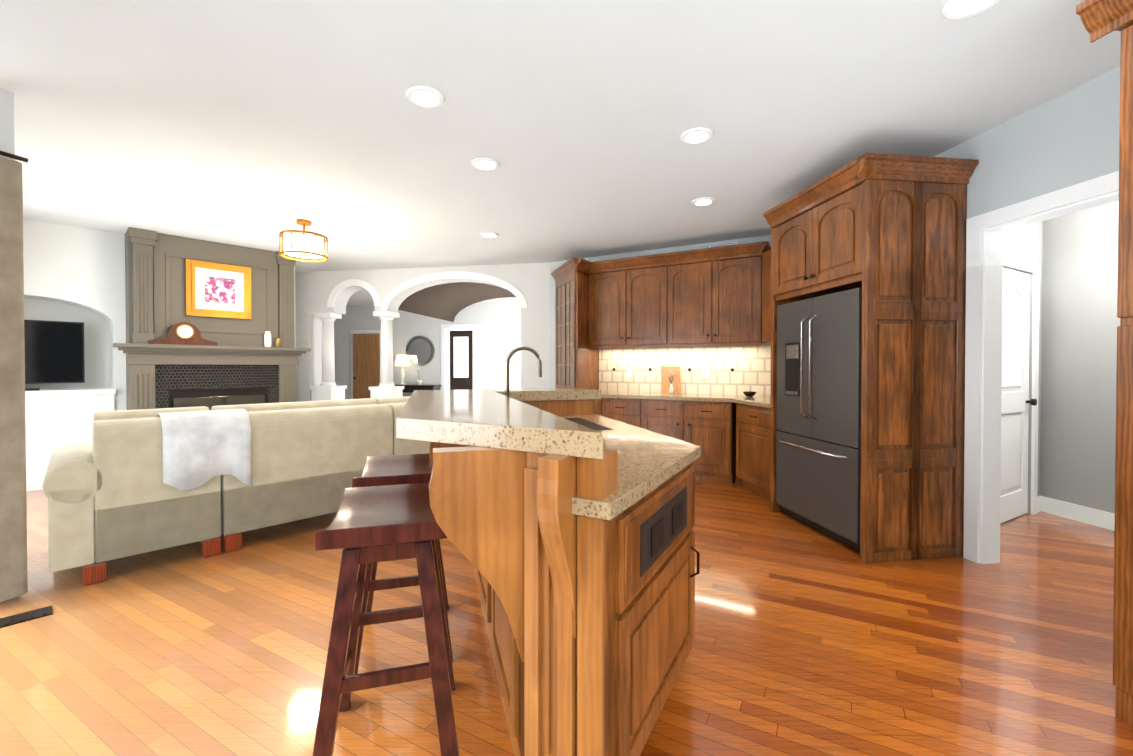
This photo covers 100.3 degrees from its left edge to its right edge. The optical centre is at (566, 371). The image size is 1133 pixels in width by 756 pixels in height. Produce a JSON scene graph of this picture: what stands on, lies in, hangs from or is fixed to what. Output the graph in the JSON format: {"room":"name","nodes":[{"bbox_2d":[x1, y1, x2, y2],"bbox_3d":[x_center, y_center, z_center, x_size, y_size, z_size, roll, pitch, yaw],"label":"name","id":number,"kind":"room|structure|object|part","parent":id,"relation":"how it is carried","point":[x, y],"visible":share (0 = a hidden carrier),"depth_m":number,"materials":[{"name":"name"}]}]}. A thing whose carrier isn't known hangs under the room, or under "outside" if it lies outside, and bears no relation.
{"room":"kitchen","nodes":[
{"label":"kitchen","id":0,"kind":"room"},
{"bbox_2d":[0,88,19,602],"bbox_3d":[-4.962,-0.147,3.202,4.135,2.740,0.160,0,1,20],"label":"wall","id":1,"kind":"structure","parent":0,"point":[7,141],"depth_m":2.54,"materials":[{"name":"paint"}]},
{"bbox_2d":[0,150,27,600],"bbox_3d":[-2.981,0.025,2.470,0.024,2.372,0.250,0,1,20],"label":"curtain","id":2,"kind":"object","parent":1,"relation":"hanging from","point":[13,543],"visible":0.95,"depth_m":2.53,"materials":[{"name":"fabric"}]},
{"bbox_2d":[23,219,310,491],"bbox_3d":[-5.127,-0.168,5.114,1.080,2.740,4.030,1,1,42],"label":"wall","id":3,"kind":"structure","parent":0,"point":[131,318],"depth_m":5.26,"materials":[{"name":"beige paint"}]},
{"bbox_2d":[24,320,84,390],"bbox_3d":[-5.619,-0.170,4.823,0.160,0.729,0.980,1,1,42],"label":"tv","id":4,"kind":"object","parent":3,"relation":"on","point":[54,350],"depth_m":5.00,"materials":[{"name":"black"}]},
{"bbox_3d":[-4.084,-0.172,5.620,0.210,2.736,1.880,1,1,42],"label":"fireplace mantel trim","id":5,"kind":"part","parent":3,"relation":"part of","materials":[{"name":"beige paint"}]},
{"bbox_2d":[295,263,549,401],"bbox_3d":[-4.146,-0.195,7.585,8.020,2.740,0.300,0,1,10],"label":"wall","id":6,"kind":"structure","parent":0,"point":[530,282],"depth_m":7.17,"materials":[{"name":"paint"}]},
{"bbox_2d":[327,271,527,310],"bbox_3d":[-2.134,-1.199,7.061,3.200,0.560,0.019,0,1,10],"label":"arch","id":7,"kind":"object","parent":6,"relation":"attached to","point":[394,292],"depth_m":7.07,"materials":[{"name":"white paint"}]},
{"bbox_2d":[334,306,520,398],"bbox_3d":[-2.910,-0.235,11.238,9.200,2.740,0.120,0,1,10],"label":"wall","id":8,"kind":"structure","parent":0,"point":[499,338],"depth_m":11.26,"materials":[{"name":"paint"}]},
{"bbox_2d":[350,330,380,398],"bbox_3d":[-4.858,0.063,11.463,0.874,2.140,0.109,0,1,10],"label":"door","id":9,"kind":"structure","parent":8,"relation":"in","point":[365,347],"depth_m":11.46,"materials":[{"name":"brown wood"}]},
{"bbox_2d":[406,336,433,365],"bbox_3d":[-3.487,-0.494,11.255,0.720,0.720,0.034,0,1,10],"label":"mirror","id":10,"kind":"object","parent":8,"relation":"attached to","point":[419,350],"visible":0.94,"depth_m":11.24,"materials":[{"name":"grey mirror"}]},
{"bbox_2d":[441,324,482,389],"bbox_3d":[-2.456,0.012,11.067,1.045,2.250,0.064,0,1,10],"label":"door","id":11,"kind":"structure","parent":8,"relation":"in","point":[461,356],"depth_m":11.03,"materials":[{"name":"white"}]},
{"bbox_2d":[398,282,520,321],"bbox_3d":[-1.393,-1.303,8.576,2.500,0.535,2.580,0,1,10],"label":"ceiling","id":12,"kind":"structure","parent":0,"point":[427,312],"depth_m":9.31,"materials":[{"name":"paint"}]},
{"bbox_2d":[0,0,1120,305],"bbox_3d":[-0.949,-1.567,5.012,16.000,0.060,16.000,0,1,2],"label":"ceiling","id":13,"kind":"structure","parent":0,"point":[258,124],"depth_m":2.72,"materials":[{"name":"paint"}]},
{"bbox_2d":[279,219,327,261],"bbox_3d":[-2.676,-1.350,4.821,0.444,0.370,0.444,0,1,2],"label":"chandelier","id":14,"kind":"object","parent":13,"relation":"hanging from","point":[303,245],"visible":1,"depth_m":4.71,"materials":[{"name":"gold metal"}]},
{"bbox_2d":[405,85,444,107],"bbox_3d":[-0.775,-1.504,2.596,0.210,0.014,0.210,0,1,2],"label":"recessed light","id":15,"kind":"object","parent":13,"relation":"in","point":[424,96],"visible":1,"depth_m":2.57,"materials":[{"name":"white plastic"}]},
{"bbox_2d":[471,157,499,170],"bbox_3d":[-0.593,-1.513,3.454,0.210,0.014,0.210,0,1,2],"label":"recessed light","id":16,"kind":"object","parent":13,"relation":"in","point":[485,164],"visible":1,"depth_m":3.44,"materials":[{"name":"white plastic"}]},
{"bbox_2d":[480,232,498,237],"bbox_3d":[-0.867,-1.534,5.312,0.210,0.014,0.210,0,1,2],"label":"recessed light","id":17,"kind":"object","parent":13,"relation":"in","point":[489,234],"visible":0.98,"depth_m":5.29,"materials":[{"name":"white plastic"}]},
{"bbox_2d":[680,127,713,143],"bbox_3d":[0.835,-1.509,3.034,0.210,0.014,0.210,0,1,2],"label":"recessed light","id":18,"kind":"object","parent":13,"relation":"in","point":[698,135],"visible":0.98,"depth_m":3.01,"materials":[{"name":"white plastic"}]},
{"bbox_2d":[691,197,714,205],"bbox_3d":[1.227,-1.522,4.240,0.210,0.014,0.210,0,1,2],"label":"recessed light","id":19,"kind":"object","parent":13,"relation":"in","point":[703,201],"visible":0.94,"depth_m":4.21,"materials":[{"name":"white plastic"}]},
{"bbox_2d":[941,0,999,18],"bbox_3d":[1.646,-1.497,1.908,0.210,0.014,0.210,0,1,2],"label":"recessed light","id":20,"kind":"object","parent":13,"relation":"in","point":[956,9],"visible":0.98,"depth_m":1.94,"materials":[{"name":"white plastic"}]},
{"bbox_2d":[0,480,1132,755],"bbox_3d":[-0.949,1.233,5.043,16.000,0.060,16.000,0,1,2],"label":"floor","id":21,"kind":"structure","parent":0,"point":[810,640],"depth_m":2.08,"materials":[{"name":"brown wood"}]},
{"bbox_2d":[0,605,52,627],"bbox_3d":[-2.759,1.228,2.320,0.120,0.009,0.320,1,1,42],"label":"floor vent","id":22,"kind":"object","parent":21,"relation":"in","point":[25,616],"visible":1,"depth_m":2.37,"materials":[{"name":"black metal"}]},
{"bbox_2d":[42,396,429,585],"bbox_3d":[-2.246,0.724,4.438,1.794,0.970,3.530,1,1,44],"label":"sectional sofa","id":23,"kind":"object","parent":21,"relation":"on","point":[126,483],"visible":0.79,"depth_m":3.09,"materials":[{"name":"fabric"}]},
{"bbox_2d":[157,409,250,490],"bbox_3d":[-2.457,0.525,3.204,0.390,0.521,0.463,1,1,44],"label":"throw blanket","id":24,"kind":"object","parent":23,"relation":"on","point":[198,449],"depth_m":3.07,"materials":[{"name":"white fabric"}]},
{"bbox_2d":[309,312,346,400],"bbox_3d":[-3.791,0.126,7.527,0.387,2.099,0.387,0,1,11],"label":"column","id":25,"kind":"structure","parent":21,"relation":"on","point":[328,388],"depth_m":7.44,"materials":[{"name":"white paint"}]},
{"bbox_2d":[312,483,458,755],"bbox_3d":[-0.579,0.836,1.571,0.429,0.809,0.509,0,1,-16],"label":"bar stool","id":26,"kind":"object","parent":21,"relation":"on","point":[371,524],"visible":0.96,"depth_m":1.41,"materials":[{"name":"brown wood"}]},
{"bbox_2d":[368,311,403,398],"bbox_3d":[-2.796,0.128,7.354,0.387,2.099,0.387,0,1,11],"label":"column","id":27,"kind":"structure","parent":21,"relation":"on","point":[386,388],"depth_m":7.27,"materials":[{"name":"white paint"}]},
{"bbox_2d":[352,453,452,673],"bbox_3d":[-0.757,0.830,2.186,0.429,0.809,0.509,0,1,-16],"label":"bar stool","id":28,"kind":"object","parent":21,"relation":"on","point":[396,469],"visible":0.33,"depth_m":2.03,"materials":[{"name":"brown wood"}]},
{"bbox_2d":[395,355,440,392],"bbox_3d":[-3.527,0.372,11.037,1.100,1.530,0.400,0,1,10],"label":"console","id":29,"kind":"object","parent":21,"relation":"on","point":[402,360],"visible":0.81,"depth_m":10.95,"materials":[{"name":"black"}]},
{"bbox_2d":[396,434,700,755],"bbox_3d":[-0.183,0.717,2.420,1.774,1.030,2.214,0,1,29],"label":"kitchen island","id":30,"kind":"object","parent":21,"relation":"on","point":[565,519],"depth_m":1.29,"materials":[{"name":"brown wood"}]},
{"bbox_2d":[396,386,658,453],"bbox_3d":[-0.265,0.167,2.590,2.005,0.065,2.170,0,1,29],"label":"island countertop","id":31,"kind":"structure","parent":30,"relation":"on","point":[546,418],"depth_m":1.67,"materials":[{"name":"beige stone"}]},
{"bbox_2d":[593,408,734,483],"bbox_3d":[0.795,0.754,5.840,2.477,0.880,1.666,0,1,2],"label":"base cabinet","id":32,"kind":"object","parent":21,"relation":"on","point":[712,429],"depth_m":5.14,"materials":[{"name":"brown wood"}]},
{"bbox_2d":[593,396,770,407],"bbox_3d":[1.156,0.295,5.404,2.719,0.043,2.515,0,1,2],"label":"countertop","id":33,"kind":"structure","parent":32,"relation":"on","point":[605,401],"depth_m":5.25,"materials":[{"name":"beige stone"}]},
{"bbox_2d":[735,408,770,510],"bbox_3d":[2.122,0.768,4.583,0.737,0.880,0.912,0,1,2],"label":"base cabinet","id":34,"kind":"object","parent":21,"relation":"on","point":[752,425],"depth_m":4.58,"materials":[{"name":"brown wood"}]},
{"bbox_2d":[771,304,782,511],"bbox_3d":[2.205,0.334,4.013,0.803,1.760,0.239,0,1,2],"label":"tall cabinet","id":35,"kind":"object","parent":21,"relation":"on","point":[777,312],"depth_m":4.06,"materials":[{"name":"brown wood"}]},
{"bbox_2d":[783,300,790,431],"bbox_3d":[2.198,0.336,3.795,0.803,1.760,0.198,0,1,2],"label":"tall cabinet","id":36,"kind":"object","parent":21,"relation":"on","point":[786,307],"depth_m":3.88,"materials":[{"name":"brown wood"}]},
{"bbox_2d":[791,284,965,562],"bbox_3d":[2.208,0.341,3.379,0.851,1.760,0.632,0,1,2],"label":"tall cabinet","id":37,"kind":"object","parent":21,"relation":"on","point":[835,408],"depth_m":3.09,"materials":[{"name":"brown wood"}]},
{"bbox_2d":[776,288,861,552],"bbox_3d":[2.155,0.331,3.610,0.731,1.775,0.940,0,1,-8],"label":"refrigerator","id":38,"kind":"object","parent":37,"relation":"in","point":[819,339],"depth_m":3.46,"materials":[{"name":"grey metal"}]},
{"bbox_2d":[1079,0,1132,725],"bbox_3d":[2.437,-0.046,1.282,0.997,2.580,1.049,0,1,2],"label":"tall cabinet","id":39,"kind":"object","parent":21,"relation":"on","point":[1104,17],"depth_m":1.66,"materials":[{"name":"brown wood"}]},
{"bbox_2d":[550,235,770,394],"bbox_3d":[1.106,-0.179,6.078,3.010,2.740,0.120,0,1,29],"label":"wall","id":40,"kind":"structure","parent":0,"point":[554,266],"depth_m":6.31,"materials":[{"name":"paint"}]},
{"bbox_2d":[555,268,570,387],"bbox_3d":[-0.015,-0.540,6.243,0.244,1.440,0.686,0,1,2],"label":"upper cabinet","id":41,"kind":"object","parent":40,"relation":"attached to","point":[562,275],"depth_m":6.32,"materials":[{"name":"brown wood"}]},
{"bbox_2d":[571,268,598,389],"bbox_3d":[0.257,-0.499,6.107,0.336,1.520,0.555,0,1,2],"label":"upper cabinet","id":42,"kind":"object","parent":40,"relation":"attached to","point":[584,360],"depth_m":5.95,"materials":[{"name":"brown wood"}]},
{"bbox_2d":[587,242,758,347],"bbox_3d":[1.270,-0.855,5.723,1.984,1.060,1.224,0,1,2],"label":"upper cabinet","id":43,"kind":"object","parent":40,"relation":"attached to","point":[706,295],"depth_m":5.52,"materials":[{"name":"brown wood"}]},
{"bbox_2d":[599,343,770,395],"bbox_3d":[1.378,-0.029,5.849,2.150,0.595,0.014,0,1,29],"label":"backsplash","id":44,"kind":"structure","parent":40,"relation":"attached to","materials":[{"name":"tile"}]},
{"bbox_2d":[709,242,737,247],"bbox_3d":[1.848,-1.458,5.577,0.320,0.110,0.015,0,1,29],"label":"air vent","id":45,"kind":"object","parent":40,"relation":"in","point":[723,244],"visible":0.31,"depth_m":5.57,"materials":[{"name":"white metal"}]},
{"bbox_2d":[767,156,882,299],"bbox_3d":[1.893,-1.002,3.596,0.259,0.720,1.144,0,1,2],"label":"upper cabinet","id":46,"kind":"object","parent":0,"relation":"attached to","point":[828,234],"depth_m":3.36,"materials":[{"name":"brown wood"}]},
{"bbox_2d":[935,66,1119,496],"bbox_3d":[2.814,-0.136,2.185,0.120,2.740,6.520,0,1,-8],"label":"wall","id":47,"kind":"structure","parent":0,"point":[1068,139],"depth_m":2.64,"materials":[{"name":"paint"}]},
{"bbox_2d":[759,241,786,343],"bbox_3d":[2.272,-0.842,4.594,0.440,1.060,0.883,0,1,2],"label":"upper cabinet","id":48,"kind":"object","parent":47,"relation":"attached to","point":[765,305],"depth_m":4.96,"materials":[{"name":"brown wood"}]},
{"bbox_2d":[847,156,926,287],"bbox_3d":[2.155,-1.002,3.588,0.264,0.720,1.144,0,1,2],"label":"upper cabinet","id":49,"kind":"object","parent":47,"relation":"attached to","point":[904,177],"depth_m":3.04,"materials":[{"name":"brown wood"}]},
{"bbox_2d":[883,156,978,287],"bbox_3d":[2.459,-1.001,3.578,0.346,0.720,1.144,0,1,2],"label":"upper cabinet","id":50,"kind":"object","parent":47,"relation":"attached to","point":[947,178],"depth_m":3.08,"materials":[{"name":"brown wood"}]},
{"bbox_2d":[963,171,1118,563],"bbox_3d":[2.761,0.120,2.549,0.150,2.220,1.130,0,1,-8],"label":"door frame","id":51,"kind":"structure","parent":47,"relation":"attached to","point":[983,358],"depth_m":3.01,"materials":[{"name":"white"}]},
{"bbox_2d":[1003,200,1119,513],"bbox_3d":[3.784,-0.134,1.992,2.286,2.740,4.603,0,1,2],"label":"wall","id":52,"kind":"structure","parent":0,"point":[1074,255],"depth_m":3.86,"materials":[{"name":"paint"}]},
{"bbox_2d":[1000,268,1036,522],"bbox_3d":[3.549,0.191,3.799,0.900,2.030,0.115,0,1,-30],"label":"hall door","id":53,"kind":"structure","parent":52,"relation":"in","point":[1015,401],"depth_m":3.89,"materials":[{"name":"white wood"}]},
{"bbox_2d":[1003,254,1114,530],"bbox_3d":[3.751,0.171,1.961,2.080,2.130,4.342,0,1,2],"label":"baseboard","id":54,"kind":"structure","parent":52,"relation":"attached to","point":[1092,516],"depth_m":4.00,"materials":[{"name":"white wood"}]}
]}

